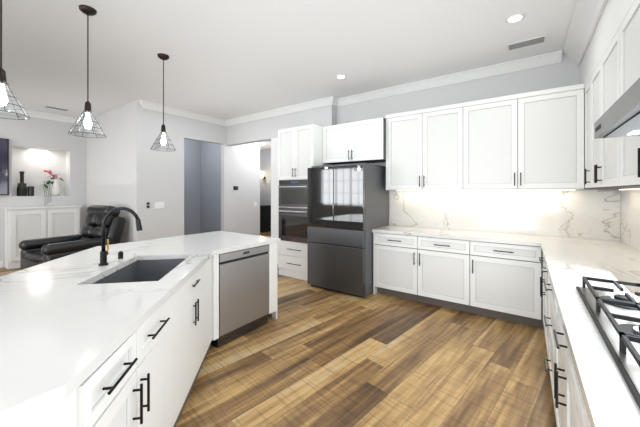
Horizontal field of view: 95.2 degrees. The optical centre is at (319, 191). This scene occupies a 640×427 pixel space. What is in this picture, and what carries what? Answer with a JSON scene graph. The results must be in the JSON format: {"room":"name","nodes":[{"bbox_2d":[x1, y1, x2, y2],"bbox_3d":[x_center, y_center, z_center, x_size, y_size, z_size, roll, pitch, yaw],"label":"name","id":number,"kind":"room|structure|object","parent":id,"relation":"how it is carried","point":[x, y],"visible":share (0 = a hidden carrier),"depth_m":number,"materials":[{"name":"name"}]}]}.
{"room":"kitchen","nodes":[
{"label":"kitchen","id":0,"kind":"room"},
{"bbox_2d":[0,113,85,266],"bbox_3d":[-7.339,-0.095,4.186,0.320,3.090,6.379,0,0,35],"label":"wall","id":1,"kind":"structure","parent":0,"point":[38,147],"depth_m":6.23,"materials":[{"name":"grey paint"}]},
{"bbox_2d":[0,138,8,194],"bbox_3d":[-6.561,-0.485,4.965,0.050,1.090,1.750,0,0,35],"label":"wall-mounted tv","id":2,"kind":"object","parent":1,"relation":"attached to","point":[4,166],"visible":1,"depth_m":5.62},
{"bbox_2d":[17,171,33,195],"bbox_3d":[-6.034,-0.168,5.985,0.148,0.500,0.255,0,0,35],"label":"decorative vase","id":3,"kind":"object","parent":1,"relation":"in","point":[23,189],"visible":1,"depth_m":5.92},
{"bbox_2d":[0,106,83,123],"bbox_3d":[-7.135,-1.585,4.115,0.095,0.110,6.500,0,0,35],"label":"crown molding","id":4,"kind":"structure","parent":1,"relation":"attached to","point":[34,114],"depth_m":6.09,"materials":[{"name":"white paint"}]},
{"bbox_2d":[43,170,63,195],"bbox_3d":[-5.727,-0.093,6.290,0.457,0.771,0.385,0,0,35],"label":"vase","id":5,"kind":"object","parent":1,"relation":"in","point":[55,189],"visible":1,"depth_m":6.33,"materials":[{"name":"ceramic"}]},
{"bbox_2d":[86,102,133,242],"bbox_3d":[-4.343,-0.095,6.049,2.429,3.090,0.120,0,0,35],"label":"wall","id":6,"kind":"structure","parent":0,"point":[110,169],"depth_m":5.78,"materials":[{"name":"grey paint"}]},
{"bbox_2d":[138,100,147,107],"bbox_3d":[-4.198,-1.585,5.963,2.525,0.110,0.095,0,0,35],"label":"crown molding","id":7,"kind":"structure","parent":6,"relation":"attached to","point":[144,104],"depth_m":5.28,"materials":[{"name":"white paint"}]},
{"bbox_2d":[184,139,200,234],"bbox_3d":[-3.915,-0.095,7.289,0.100,3.090,2.200,0,0,35],"label":"wall","id":8,"kind":"structure","parent":0,"point":[192,148],"depth_m":7.88,"materials":[{"name":"paint"}]},
{"bbox_2d":[134,100,259,241],"bbox_3d":[-2.479,-0.095,6.479,0.120,3.090,2.970,0,0,35],"label":"wall","id":9,"kind":"structure","parent":0,"point":[159,176],"depth_m":5.83,"materials":[{"name":"grey paint"}]},
{"bbox_2d":[155,202,163,207],"bbox_3d":[-3.050,0.250,5.560,0.005,0.120,0.170,0,0,35],"label":"light switch","id":10,"kind":"object","parent":9,"relation":"attached to","point":[159,204],"depth_m":5.55,"materials":[{"name":"white plastic"}]},
{"bbox_2d":[145,102,223,125],"bbox_3d":[-2.688,-1.585,5.996,0.095,0.110,1.680,0,0,35],"label":"crown molding","id":11,"kind":"structure","parent":9,"relation":"attached to","point":[152,106],"depth_m":5.89,"materials":[{"name":"white paint"}]},
{"bbox_2d":[233,186,256,205],"bbox_3d":[-1.848,0.115,7.258,0.012,0.510,0.730,0,0,35],"label":"light switch","id":12,"kind":"object","parent":9,"relation":"attached to","point":[236,188],"visible":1,"depth_m":7.03,"materials":[{"name":"black plastic"}]},
{"bbox_2d":[201,141,220,232],"bbox_3d":[-2.635,-0.095,7.672,1.509,3.090,0.100,0,0,35],"label":"wall","id":13,"kind":"structure","parent":0,"point":[202,187],"depth_m":7.82,"materials":[{"name":"paint"}]},
{"bbox_2d":[260,148,270,204],"bbox_3d":[-1.080,-0.095,10.491,5.340,3.090,0.100,0,0,35],"label":"wall","id":14,"kind":"structure","parent":0,"point":[265,182],"depth_m":11.12,"materials":[{"name":"paint"}]},
{"bbox_2d":[0,231,556,426],"bbox_3d":[-2.373,1.500,4.183,11.000,0.100,12.700,0,0,35],"label":"floor","id":15,"kind":"structure","parent":0,"point":[311,356],"depth_m":2.38,"materials":[{"name":"brown wood"}]},
{"bbox_2d":[3,205,81,268],"bbox_3d":[-5.658,0.875,6.004,0.328,1.150,1.130,0,0,35],"label":"base cabinet","id":16,"kind":"object","parent":15,"relation":"on","point":[25,223],"visible":0.62,"depth_m":5.77,"materials":[{"name":"white paint"}]},
{"bbox_2d":[18,205,125,269],"bbox_3d":[-4.118,0.845,4.932,1.000,1.210,1.195,0,0,27],"label":"recliner","id":17,"kind":"object","parent":15,"relation":"on","point":[34,252],"visible":0.54,"depth_m":4.81,"materials":[{"name":"black leather"}]},
{"bbox_2d":[0,303,276,426],"bbox_3d":[-1.615,1.010,1.295,2.108,0.880,4.655,0,0,35],"label":"kitchen island","id":18,"kind":"object","parent":15,"relation":"on","point":[154,392],"depth_m":1.21,"materials":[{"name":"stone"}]},
{"bbox_2d":[0,231,280,422],"bbox_3d":[-1.742,0.550,1.394,2.386,0.040,4.670,0,0,35],"label":"island countertop","id":19,"kind":"structure","parent":18,"relation":"on","point":[67,323],"depth_m":1.46,"materials":[{"name":"white stone"}]},
{"bbox_2d":[98,207,142,265],"bbox_3d":[-1.469,0.319,2.144,0.237,0.420,0.219,0,0,35],"label":"faucet","id":20,"kind":"object","parent":19,"relation":"on","point":[104,253],"visible":1,"depth_m":2.12,"materials":[{"name":"black metal"}]},
{"bbox_2d":[118,251,122,258],"bbox_3d":[-1.587,0.500,2.323,0.035,0.057,0.036,0,0,35],"label":"soap dispenser","id":21,"kind":"object","parent":19,"relation":"on","point":[120,254],"visible":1,"depth_m":2.31,"materials":[{"name":"black metal"}]},
{"bbox_2d":[210,245,268,347],"bbox_3d":[-0.997,1.014,3.129,0.624,0.872,0.635,0,0,35],"label":"dishwasher","id":22,"kind":"object","parent":18,"relation":"in","point":[243,291],"visible":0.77,"depth_m":2.91,"materials":[{"name":"silver metal"}]},
{"bbox_2d":[260,205,270,232],"bbox_3d":[-2.393,0.975,11.007,1.200,0.950,0.530,0,0,35],"label":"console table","id":23,"kind":"object","parent":15,"relation":"on","point":[265,218],"visible":0.29,"depth_m":10.56,"materials":[{"name":"black wood"}]},
{"bbox_2d":[278,124,330,280],"bbox_3d":[-0.231,0.180,5.168,0.775,2.540,0.736,0,0,35],"label":"tall cabinet","id":24,"kind":"object","parent":15,"relation":"on","point":[300,150],"visible":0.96,"depth_m":4.88,"materials":[{"name":"white paint"}]},
{"bbox_2d":[279,179,307,242],"bbox_3d":[-0.436,0.318,4.877,0.735,1.045,0.092,0,0,35],"label":"wall oven","id":25,"kind":"object","parent":24,"relation":"in","point":[293,225],"visible":0.94,"depth_m":4.90,"materials":[{"name":"black metal"}]},
{"bbox_2d":[307,163,388,297],"bbox_3d":[0.450,0.525,4.559,0.950,1.850,0.890,0,0,35],"label":"fridge","id":26,"kind":"object","parent":15,"relation":"on","point":[347,208],"visible":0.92,"depth_m":4.16,"materials":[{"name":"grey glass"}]},
{"bbox_2d":[373,232,476,313],"bbox_3d":[1.467,1.010,4.028,1.290,0.880,0.635,0,0,35],"label":"base cabinet","id":27,"kind":"object","parent":15,"relation":"on","point":[442,272],"depth_m":3.73,"materials":[{"name":"white paint"}]},
{"bbox_2d":[477,241,543,327],"bbox_3d":[2.206,1.010,3.507,0.765,0.880,0.635,0,0,35],"label":"base cabinet","id":28,"kind":"object","parent":15,"relation":"on","point":[496,280],"depth_m":3.22,"materials":[{"name":"white paint"}]},
{"bbox_2d":[539,256,546,371],"bbox_3d":[2.341,1.010,2.461,0.703,0.880,0.960,0,0,35],"label":"base cabinet","id":29,"kind":"object","parent":15,"relation":"on","point":[544,269],"depth_m":2.62,"materials":[{"name":"white paint"}]},
{"bbox_2d":[547,270,550,378],"bbox_3d":[1.880,1.010,1.807,0.703,0.880,0.763,0,0,35],"label":"base cabinet","id":30,"kind":"object","parent":15,"relation":"on","point":[548,278],"depth_m":2.23,"materials":[{"name":"white paint"}]},
{"bbox_2d":[551,285,574,426],"bbox_3d":[1.372,1.010,1.088,0.703,0.880,1.120,0,0,35],"label":"base cabinet","id":31,"kind":"object","parent":15,"relation":"on","point":[569,407],"depth_m":1.35,"materials":[{"name":"white paint"}]},
{"bbox_2d":[372,225,639,426],"bbox_3d":[-0.162,0.549,0.578,2.628,0.039,8.158,0,0,35],"label":"countertop","id":32,"kind":"structure","parent":31,"relation":"on","point":[608,398],"depth_m":1.62,"materials":[{"name":"stone"}]},
{"bbox_2d":[576,276,639,408],"bbox_3d":[1.286,0.493,0.965,0.540,0.072,1.200,0,0,35],"label":"gas cooktop","id":33,"kind":"object","parent":32,"relation":"in","point":[615,316],"visible":1,"depth_m":1.12,"materials":[{"name":"silver metal"}]},
{"bbox_2d":[575,372,590,426],"bbox_3d":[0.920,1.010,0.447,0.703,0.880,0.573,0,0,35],"label":"base cabinet","id":34,"kind":"object","parent":15,"relation":"on","point":[581,417],"depth_m":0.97,"materials":[{"name":"white paint"}]},
{"bbox_2d":[226,105,336,263],"bbox_3d":[-0.940,-0.095,6.023,2.920,3.090,0.159,0,0,35],"label":"wall","id":35,"kind":"structure","parent":0,"point":[262,130],"depth_m":5.91,"materials":[{"name":"grey paint"}]},
{"bbox_2d":[224,51,559,125],"bbox_3d":[0.304,-1.585,5.088,6.030,0.110,0.254,0,0,35],"label":"crown molding","id":36,"kind":"structure","parent":35,"relation":"attached to","point":[550,58],"depth_m":4.36,"materials":[{"name":"white paint"}]},
{"bbox_2d":[2,0,575,149],"bbox_3d":[-2.373,-1.690,4.183,11.000,0.100,12.700,0,0,35],"label":"ceiling","id":37,"kind":"structure","parent":0,"point":[229,59],"depth_m":3.31,"materials":[{"name":"paint"}]},
{"bbox_2d":[0,0,29,119],"bbox_3d":[-2.097,-1.074,1.920,0.275,1.131,0.275,0,0,35],"label":"pendant light","id":38,"kind":"object","parent":37,"relation":"hanging from","point":[4,100],"visible":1,"depth_m":1.92,"materials":[{"name":"brown metal"}]},
{"bbox_2d":[44,105,68,110],"bbox_3d":[-5.149,-1.634,5.712,0.160,0.010,0.360,0,0,35],"label":"ceiling vent","id":39,"kind":"object","parent":37,"relation":"in","point":[57,108],"visible":1,"depth_m":5.70,"materials":[{"name":"grey metal"}]},
{"bbox_2d":[68,5,106,137],"bbox_3d":[-2.081,-1.074,2.619,0.275,1.131,0.275,0,0,35],"label":"pendant light","id":40,"kind":"object","parent":37,"relation":"hanging from","point":[87,10],"visible":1,"depth_m":2.61,"materials":[{"name":"brown metal"}]},
{"bbox_2d":[150,53,175,150],"bbox_3d":[-1.884,-1.074,3.514,0.275,1.131,0.275,0,0,35],"label":"pendant light","id":41,"kind":"object","parent":37,"relation":"hanging from","point":[163,135],"visible":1,"depth_m":3.50,"materials":[{"name":"brown metal"}]},
{"bbox_2d":[335,74,346,78],"bbox_3d":[0.298,-1.634,4.134,0.184,0.012,0.184,0,0,35],"label":"recessed light","id":42,"kind":"object","parent":37,"relation":"in","point":[340,76],"visible":1,"depth_m":4.12,"materials":[{"name":"white"}]},
{"bbox_2d":[504,12,526,22],"bbox_3d":[1.834,-1.634,2.745,0.184,0.012,0.184,0,0,35],"label":"recessed light","id":43,"kind":"object","parent":37,"relation":"in","point":[514,17],"visible":1,"depth_m":2.72,"materials":[{"name":"white"}]},
{"bbox_2d":[506,35,546,50],"bbox_3d":[2.265,-1.634,3.211,0.360,0.010,0.160,0,0,35],"label":"ceiling vent","id":44,"kind":"object","parent":37,"relation":"in","point":[528,42],"visible":1,"depth_m":3.20,"materials":[{"name":"white metal"}]},
{"bbox_2d":[337,53,621,189],"bbox_3d":[1.212,-0.095,4.676,5.110,3.090,0.120,0,0,35],"label":"wall","id":45,"kind":"structure","parent":0,"point":[565,72],"depth_m":3.97,"materials":[{"name":"grey paint"}]},
{"bbox_2d":[323,118,385,164],"bbox_3d":[0.601,-0.785,4.739,1.070,0.610,0.478,0,0,35],"label":"upper cabinet","id":46,"kind":"object","parent":45,"relation":"attached to","point":[364,141],"visible":0.98,"depth_m":4.54,"materials":[{"name":"white paint"}]},
{"bbox_2d":[386,83,584,189],"bbox_3d":[1.969,-0.584,3.832,2.204,1.112,0.382,0,0,35],"label":"upper cabinet","id":47,"kind":"object","parent":45,"relation":"attached to","point":[533,140],"visible":1,"depth_m":3.56,"materials":[{"name":"white paint"}]},
{"bbox_2d":[397,189,639,190],"bbox_3d":[1.552,-0.024,2.932,2.424,0.007,2.220,0,0,35],"label":"under-cabinet light strip","id":48,"kind":"object","parent":47,"relation":"attached to","point":[477,190],"visible":0.95,"depth_m":4.08,"materials":[{"name":"beige"}]},
{"bbox_2d":[580,0,627,83],"bbox_3d":[1.405,-1.365,0.819,0.343,0.546,5.958,0,0,35],"label":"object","id":49,"kind":"structure","parent":0,"point":[613,9],"depth_m":2.39,"materials":[{"name":"white paint"}]},
{"bbox_3d":[0.824,-0.095,-0.410,0.120,3.090,8.880,0,0,35],"label":"wall","id":50,"kind":"structure","parent":0,"visible":0},
{"bbox_2d":[389,190,616,240],"bbox_3d":[2.178,0.252,3.912,2.610,0.555,0.012,0,0,35],"label":"backsplash","id":51,"kind":"structure","parent":50,"relation":"attached to","point":[613,215],"depth_m":3.70,"materials":[{"name":"stone"}]},
{"bbox_2d":[553,202,560,211],"bbox_3d":[2.806,0.182,3.457,0.070,0.115,0.006,0,0,35],"label":"outlet","id":52,"kind":"object","parent":51,"relation":"attached to","point":[556,207],"visible":1,"depth_m":3.46,"materials":[{"name":"white plastic"}]},
{"bbox_2d":[560,0,606,65],"bbox_3d":[0.479,-1.544,-0.056,0.158,0.190,8.460,0,0,35],"label":"crown molding","id":53,"kind":"structure","parent":50,"relation":"attached to","point":[586,15],"depth_m":2.73,"materials":[{"name":"white paint"}]},
{"bbox_2d":[584,80,587,187],"bbox_3d":[2.812,-0.565,2.813,0.343,1.050,0.420,0,0,35],"label":"upper cabinet","id":54,"kind":"object","parent":50,"relation":"attached to","point":[585,81],"depth_m":3.03,"materials":[{"name":"white paint"}]},
{"bbox_2d":[588,68,595,187],"bbox_3d":[2.590,-0.565,2.499,0.343,1.050,0.592,0,0,35],"label":"upper cabinet","id":55,"kind":"object","parent":50,"relation":"attached to","point":[591,75],"depth_m":2.75,"materials":[{"name":"white paint"}]},
{"bbox_2d":[596,36,611,187],"bbox_3d":[2.288,-0.565,2.070,0.343,1.050,0.702,0,0,35],"label":"upper cabinet","id":56,"kind":"object","parent":50,"relation":"attached to","point":[610,70],"depth_m":2.34,"materials":[{"name":"white paint"}]},
{"bbox_2d":[594,78,639,138],"bbox_3d":[1.350,-0.360,0.920,0.549,0.169,1.200,0,0,35],"label":"range hood","id":57,"kind":"object","parent":50,"relation":"attached to","point":[620,117],"visible":1,"depth_m":1.21,"materials":[{"name":"silver metal"}]},
{"bbox_2d":[612,0,639,187],"bbox_3d":[1.950,-0.565,1.592,0.343,1.050,0.712,0,0,35],"label":"upper cabinet","id":58,"kind":"object","parent":50,"relation":"attached to","point":[626,34],"depth_m":1.83,"materials":[{"name":"white paint"}]},
{"bbox_2d":[617,190,639,250],"bbox_3d":[0.906,0.123,-0.175,0.014,0.812,8.158,0,0,35],"label":"backsplash","id":59,"kind":"structure","parent":50,"relation":"attached to","point":[628,201],"depth_m":2.89,"materials":[{"name":"stone"}]}
]}

